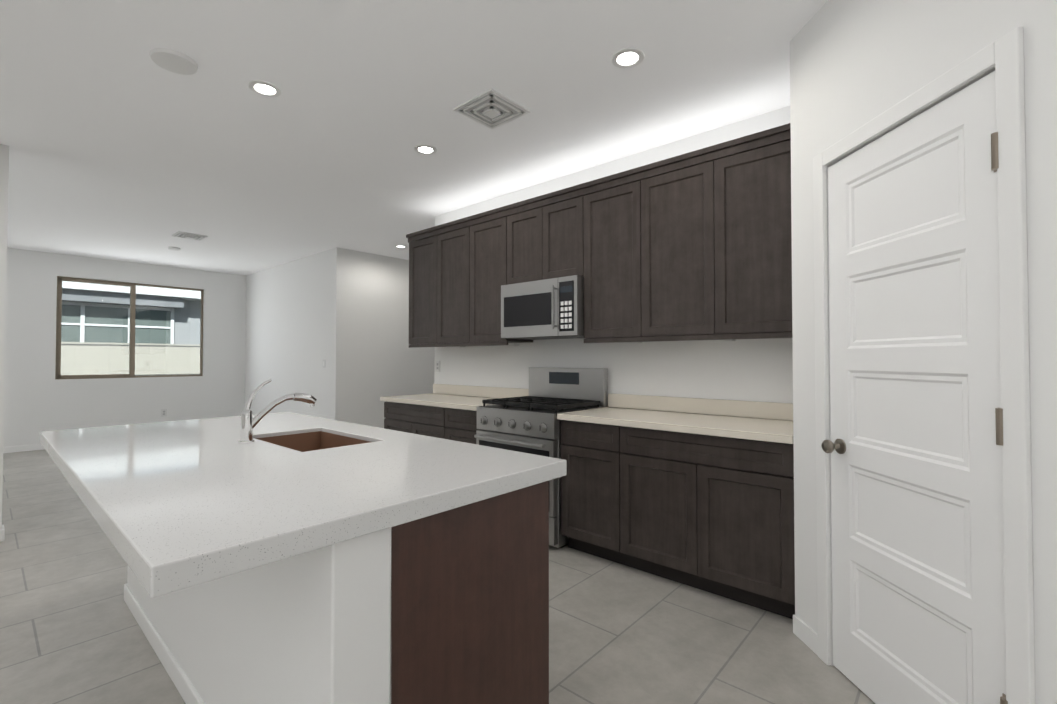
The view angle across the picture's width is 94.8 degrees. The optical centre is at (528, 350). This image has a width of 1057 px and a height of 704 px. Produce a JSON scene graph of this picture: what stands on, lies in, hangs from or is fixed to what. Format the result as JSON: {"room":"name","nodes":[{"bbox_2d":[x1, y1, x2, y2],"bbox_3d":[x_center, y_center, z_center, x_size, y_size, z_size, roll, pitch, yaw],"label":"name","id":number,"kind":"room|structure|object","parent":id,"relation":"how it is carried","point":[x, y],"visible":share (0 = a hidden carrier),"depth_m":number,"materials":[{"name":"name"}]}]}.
{"room":"kitchen","nodes":[
{"label":"kitchen","id":0,"kind":"room"},
{"bbox_2d":[0,144,8,529],"bbox_3d":[-5.235,-0.085,1.771,0.120,2.790,4.530,-1,-1,42],"label":"wall","id":1,"kind":"structure","parent":0,"point":[4,163],"depth_m":3.42,"materials":[{"name":"white paint"}]},
{"bbox_2d":[2,525,4,541],"bbox_3d":[-3.728,1.297,3.447,0.146,0.085,0.013,-1,-1,42],"label":"baseboard","id":2,"kind":"structure","parent":1,"relation":"attached to","point":[3,533],"depth_m":3.40,"materials":[{"name":"white"}]},
{"bbox_2d":[3,248,245,446],"bbox_3d":[-7.701,-0.011,6.006,0.150,2.790,7.600,-1,-1,42],"label":"wall","id":3,"kind":"structure","parent":0,"point":[38,397],"depth_m":7.31,"materials":[{"name":"white paint"}]},
{"bbox_2d":[3,444,43,453],"bbox_3d":[-7.640,1.340,5.929,0.013,0.085,7.600,-1,-1,42],"label":"baseboard","id":4,"kind":"structure","parent":3,"relation":"attached to","point":[21,448],"depth_m":6.68,"materials":[{"name":"white wood"}]},
{"bbox_2d":[55,276,203,378],"bbox_3d":[-6.213,-0.312,7.686,0.067,1.490,1.820,-1,-1,42],"label":"window","id":5,"kind":"structure","parent":3,"relation":"in","point":[131,338],"depth_m":7.60,"materials":[{"name":"clear glass"}]},
{"bbox_2d":[161,409,166,416],"bbox_3d":[-5.914,1.016,7.885,0.008,0.120,0.076,-1,-1,42],"label":"electrical outlet plate","id":6,"kind":"object","parent":3,"relation":"attached to","point":[163,412],"visible":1,"depth_m":7.88,"materials":[{"name":"white plastic"}]},
{"bbox_2d":[245,247,346,421],"bbox_3d":[-3.870,0.020,7.789,3.520,2.790,0.150,-1,-1,42],"label":"wall","id":7,"kind":"structure","parent":0,"point":[296,318],"depth_m":7.30,"materials":[{"name":"white paint"}]},
{"bbox_2d":[346,249,434,427],"bbox_3d":[-1.537,0.021,7.859,0.120,2.790,3.050,-1,-1,42],"label":"wall","id":8,"kind":"structure","parent":0,"point":[383,359],"depth_m":7.05,"materials":[{"name":"white paint"}]},
{"bbox_2d":[0,0,827,274],"bbox_3d":[-2.190,-1.504,3.287,12.140,0.100,11.200,-1,-1,42],"label":"ceiling","id":9,"kind":"structure","parent":0,"point":[118,141],"depth_m":2.91,"materials":[{"name":"white paint"}]},
{"bbox_2d":[150,48,197,74],"bbox_3d":[-1.793,-1.454,2.461,0.200,0.028,0.200,-1,-1,42],"label":"ceiling speaker","id":10,"kind":"object","parent":9,"relation":"attached to","point":[173,61],"visible":0.98,"depth_m":2.43,"materials":[{"name":"white plastic"}]},
{"bbox_2d":[168,247,180,250],"bbox_3d":[-4.829,-1.380,6.625,0.144,0.030,0.144,-1,-1,42],"label":"smoke detector","id":11,"kind":"object","parent":9,"relation":"attached to","point":[174,248],"visible":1,"depth_m":6.59,"materials":[{"name":"white plastic"}]},
{"bbox_2d":[172,231,207,240],"bbox_3d":[-4.159,-1.392,5.965,0.300,0.029,0.300,-1,-1,42],"label":"ceiling vent","id":12,"kind":"object","parent":9,"relation":"in","point":[180,234],"visible":1,"depth_m":5.93,"materials":[{"name":"white metal"}]},
{"bbox_2d":[248,80,280,96],"bbox_3d":[-1.474,-1.460,2.718,0.164,0.007,0.164,-1,-1,42],"label":"recessed light","id":13,"kind":"object","parent":9,"relation":"in","point":[264,88],"visible":1,"depth_m":2.71,"materials":[{"name":"white plastic"}]},
{"bbox_2d":[395,245,406,247],"bbox_3d":[-1.714,-1.393,6.537,0.164,0.007,0.164,-1,-1,42],"label":"recessed light","id":14,"kind":"object","parent":9,"relation":"in","point":[400,246],"visible":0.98,"depth_m":6.53,"materials":[{"name":"white plastic"}]},
{"bbox_2d":[414,144,436,154],"bbox_3d":[-0.744,-1.446,3.506,0.164,0.007,0.164,-1,-1,42],"label":"recessed light","id":15,"kind":"object","parent":9,"relation":"in","point":[425,149],"visible":1,"depth_m":3.50,"materials":[{"name":"white plastic"}]},
{"bbox_2d":[453,88,529,128],"bbox_3d":[-0.222,-1.445,2.944,0.330,0.029,0.330,-1,-1,42],"label":"ceiling vent","id":16,"kind":"object","parent":9,"relation":"in","point":[491,108],"visible":1,"depth_m":2.92,"materials":[{"name":"white metal"}]},
{"bbox_2d":[611,48,643,67],"bbox_3d":[0.498,-1.464,2.441,0.164,0.007,0.164,-1,-1,42],"label":"recessed light","id":17,"kind":"object","parent":9,"relation":"in","point":[627,58],"visible":1,"depth_m":2.43,"materials":[{"name":"white plastic"}]},
{"bbox_2d":[0,449,874,703],"bbox_3d":[-2.190,1.385,3.237,12.140,0.100,11.200,-1,-1,42],"label":"floor","id":18,"kind":"structure","parent":0,"point":[71,631],"depth_m":2.26,"materials":[{"name":"tile"}]},
{"bbox_2d":[124,475,559,703],"bbox_3d":[-1.028,0.885,2.124,2.290,0.874,0.797,-1,-1,42],"label":"kitchen island","id":19,"kind":"object","parent":18,"relation":"on","point":[449,605],"depth_m":1.37,"materials":[{"name":"white wood"}]},
{"bbox_2d":[40,413,566,602],"bbox_3d":[-1.120,0.416,2.031,2.315,0.055,1.170,-1,-1,42],"label":"island countertop","id":20,"kind":"structure","parent":19,"relation":"on","point":[186,505],"depth_m":1.39,"materials":[{"name":"white stone"}]},
{"bbox_2d":[236,379,316,442],"bbox_3d":[-1.091,0.258,2.130,0.060,0.265,0.322,-1,-1,42],"label":"faucet","id":21,"kind":"object","parent":20,"relation":"on","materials":[{"name":"silver metal"}]},
{"bbox_2d":[260,431,367,450],"bbox_3d":[-0.964,0.528,2.171,0.614,0.237,0.374,-1,-1,42],"label":"sink","id":22,"kind":"object","parent":20,"relation":"in","point":[306,439],"depth_m":2.41,"materials":[{"name":"brown metal"}]},
{"bbox_2d":[384,401,443,438],"bbox_3d":[-0.844,0.922,4.582,0.915,0.872,0.608,-1,-1,42],"label":"base cabinet","id":23,"kind":"object","parent":18,"relation":"on","point":[409,418],"depth_m":4.33,"materials":[{"name":"brown wood"}]},
{"bbox_2d":[380,384,528,410],"bbox_3d":[-0.691,0.411,4.431,1.378,0.139,0.643,-1,-1,42],"label":"countertop","id":24,"kind":"structure","parent":23,"relation":"on","point":[464,397],"depth_m":4.46,"materials":[{"name":"beige stone"}]},
{"bbox_2d":[444,408,479,443],"bbox_3d":[-0.332,0.914,4.129,0.453,0.872,0.608,-1,-1,42],"label":"base cabinet","id":25,"kind":"object","parent":18,"relation":"on","point":[460,425],"depth_m":3.93,"materials":[{"name":"brown wood"}]},
{"bbox_2d":[474,367,607,547],"bbox_3d":[0.081,0.741,3.676,0.756,1.205,0.726,-1,-1,42],"label":"range","id":26,"kind":"object","parent":18,"relation":"on","point":[530,423],"visible":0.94,"depth_m":3.54,"materials":[{"name":"silver metal"}]},
{"bbox_2d":[561,420,620,563],"bbox_3d":[0.583,0.900,3.318,0.452,0.872,0.608,-1,-1,42],"label":"base cabinet","id":27,"kind":"object","parent":18,"relation":"on","point":[591,486],"depth_m":3.09,"materials":[{"name":"brown wood"}]},
{"bbox_2d":[621,426,794,618],"bbox_3d":[1.110,0.892,2.851,0.956,0.872,0.608,-1,-1,42],"label":"base cabinet","id":28,"kind":"object","parent":18,"relation":"on","point":[711,514],"depth_m":2.58,"materials":[{"name":"brown wood"}]},
{"bbox_2d":[557,393,792,443],"bbox_3d":[0.929,0.386,2.996,1.409,0.139,0.643,-1,-1,42],"label":"countertop","id":29,"kind":"structure","parent":28,"relation":"on","point":[762,421],"depth_m":2.98,"materials":[{"name":"beige stone"}]},
{"bbox_2d":[434,106,792,402],"bbox_3d":[1.440,-0.062,3.084,6.370,2.790,0.150,-1,-1,42],"label":"wall","id":30,"kind":"structure","parent":0,"point":[759,370],"depth_m":3.49,"materials":[{"name":"white paint"}]},
{"bbox_2d":[406,227,433,347],"bbox_3d":[-0.938,-0.594,4.857,0.470,1.135,0.360,-1,-1,42],"label":"upper cabinet","id":31,"kind":"object","parent":30,"relation":"attached to","point":[421,243],"depth_m":4.76,"materials":[{"name":"brown wood"}]},
{"bbox_2d":[435,361,439,371],"bbox_3d":[-0.952,0.168,5.093,0.072,0.116,0.008,-1,-1,42],"label":"outlet","id":32,"kind":"object","parent":30,"relation":"attached to","point":[437,366],"visible":1,"depth_m":5.09,"materials":[{"name":"white plastic"}]},
{"bbox_2d":[434,217,465,346],"bbox_3d":[-0.591,-0.599,4.550,0.458,1.135,0.360,-1,-1,42],"label":"upper cabinet","id":33,"kind":"object","parent":30,"relation":"attached to","point":[450,237],"depth_m":4.47,"materials":[{"name":"brown wood"}]},
{"bbox_2d":[466,206,505,345],"bbox_3d":[-0.248,-0.604,4.246,0.457,1.135,0.360,-1,-1,42],"label":"upper cabinet","id":34,"kind":"object","parent":30,"relation":"attached to","point":[485,231],"depth_m":4.16,"materials":[{"name":"brown wood"}]},
{"bbox_2d":[506,195,541,345],"bbox_3d":[0.065,-0.609,3.968,0.381,1.135,0.360,-1,-1,42],"label":"upper cabinet","id":35,"kind":"object","parent":30,"relation":"attached to","point":[523,218],"depth_m":3.87,"materials":[{"name":"brown wood"}]},
{"bbox_2d":[542,184,581,279],"bbox_3d":[0.350,-0.613,3.716,0.381,1.135,0.360,-1,-1,42],"label":"upper cabinet","id":36,"kind":"object","parent":30,"relation":"attached to","point":[561,209],"depth_m":3.61,"materials":[{"name":"brown wood"}]},
{"bbox_2d":[501,275,583,339],"bbox_3d":[0.176,-0.310,3.802,0.756,0.428,0.452,-1,-1,42],"label":"over-the-range microwave","id":37,"kind":"object","parent":36,"relation":"attached to","point":[552,308],"visible":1,"depth_m":3.63,"materials":[{"name":"silver metal"}]},
{"bbox_2d":[582,167,641,342],"bbox_3d":[0.664,-0.618,3.438,0.457,1.135,0.360,-1,-1,42],"label":"upper cabinet","id":38,"kind":"object","parent":30,"relation":"attached to","point":[612,313],"depth_m":3.33,"materials":[{"name":"brown wood"}]},
{"bbox_2d":[638,145,713,341],"bbox_3d":[1.014,-0.624,3.128,0.478,1.135,0.360,-1,-1,42],"label":"upper cabinet","id":39,"kind":"object","parent":30,"relation":"attached to","point":[695,245],"depth_m":3.01,"materials":[{"name":"brown wood"}]},
{"bbox_2d":[714,123,791,340],"bbox_3d":[1.372,-0.629,2.811,0.478,1.135,0.360,-1,-1,42],"label":"upper cabinet","id":40,"kind":"object","parent":30,"relation":"attached to","point":[753,235],"depth_m":2.72,"materials":[{"name":"brown wood"}]},
{"bbox_2d":[790,0,1056,703],"bbox_3d":[1.395,-0.096,1.151,0.160,2.790,2.400,0,-1,-3],"label":"wall","id":41,"kind":"structure","parent":0,"point":[855,65],"depth_m":1.64,"materials":[{"name":"white paint"}]},
{"bbox_2d":[793,615,817,655],"bbox_3d":[1.310,1.256,1.097,0.013,0.085,2.350,0,-1,-3],"label":"baseboard","id":42,"kind":"structure","parent":41,"relation":"attached to","point":[806,634],"depth_m":2.17,"materials":[{"name":"white wood"}]},
{"bbox_2d":[821,71,1007,703],"bbox_3d":[1.269,0.261,1.678,0.106,2.078,0.720,0,-1,-3],"label":"pantry door","id":43,"kind":"structure","parent":41,"relation":"in","point":[913,445],"depth_m":1.61,"materials":[{"name":"white wood"}]},
{"bbox_2d":[813,27,1034,703],"bbox_3d":[1.274,0.229,1.684,0.016,2.159,0.842,0,-1,-3],"label":"door frame","id":44,"kind":"structure","parent":41,"relation":"attached to","point":[1003,55],"depth_m":1.31,"materials":[{"name":"white wood"}]},
{"label":"outside","id":45,"kind":"structure","parent":0,"visible":0},
{"bbox_3d":[-18.070,1.874,16.899,29.840,0.100,45.000,-1,-1,42],"label":"ground","id":46,"kind":"structure","parent":45,"visible":0},
{"bbox_2d":[61,342,199,375],"bbox_3d":[-9.178,0.762,9.039,0.200,1.850,45.000,-1,-1,42],"label":"fence","id":47,"kind":"object","parent":46,"relation":"on","point":[84,366],"depth_m":9.96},
{"bbox_2d":[61,281,200,343],"bbox_3d":[-13.599,0.017,13.638,9.100,3.500,21.000,-1,-1,42],"label":"house","id":48,"kind":"structure","parent":46,"relation":"on","point":[87,316],"depth_m":11.79,"materials":[{"name":"grey paint"}]}
]}

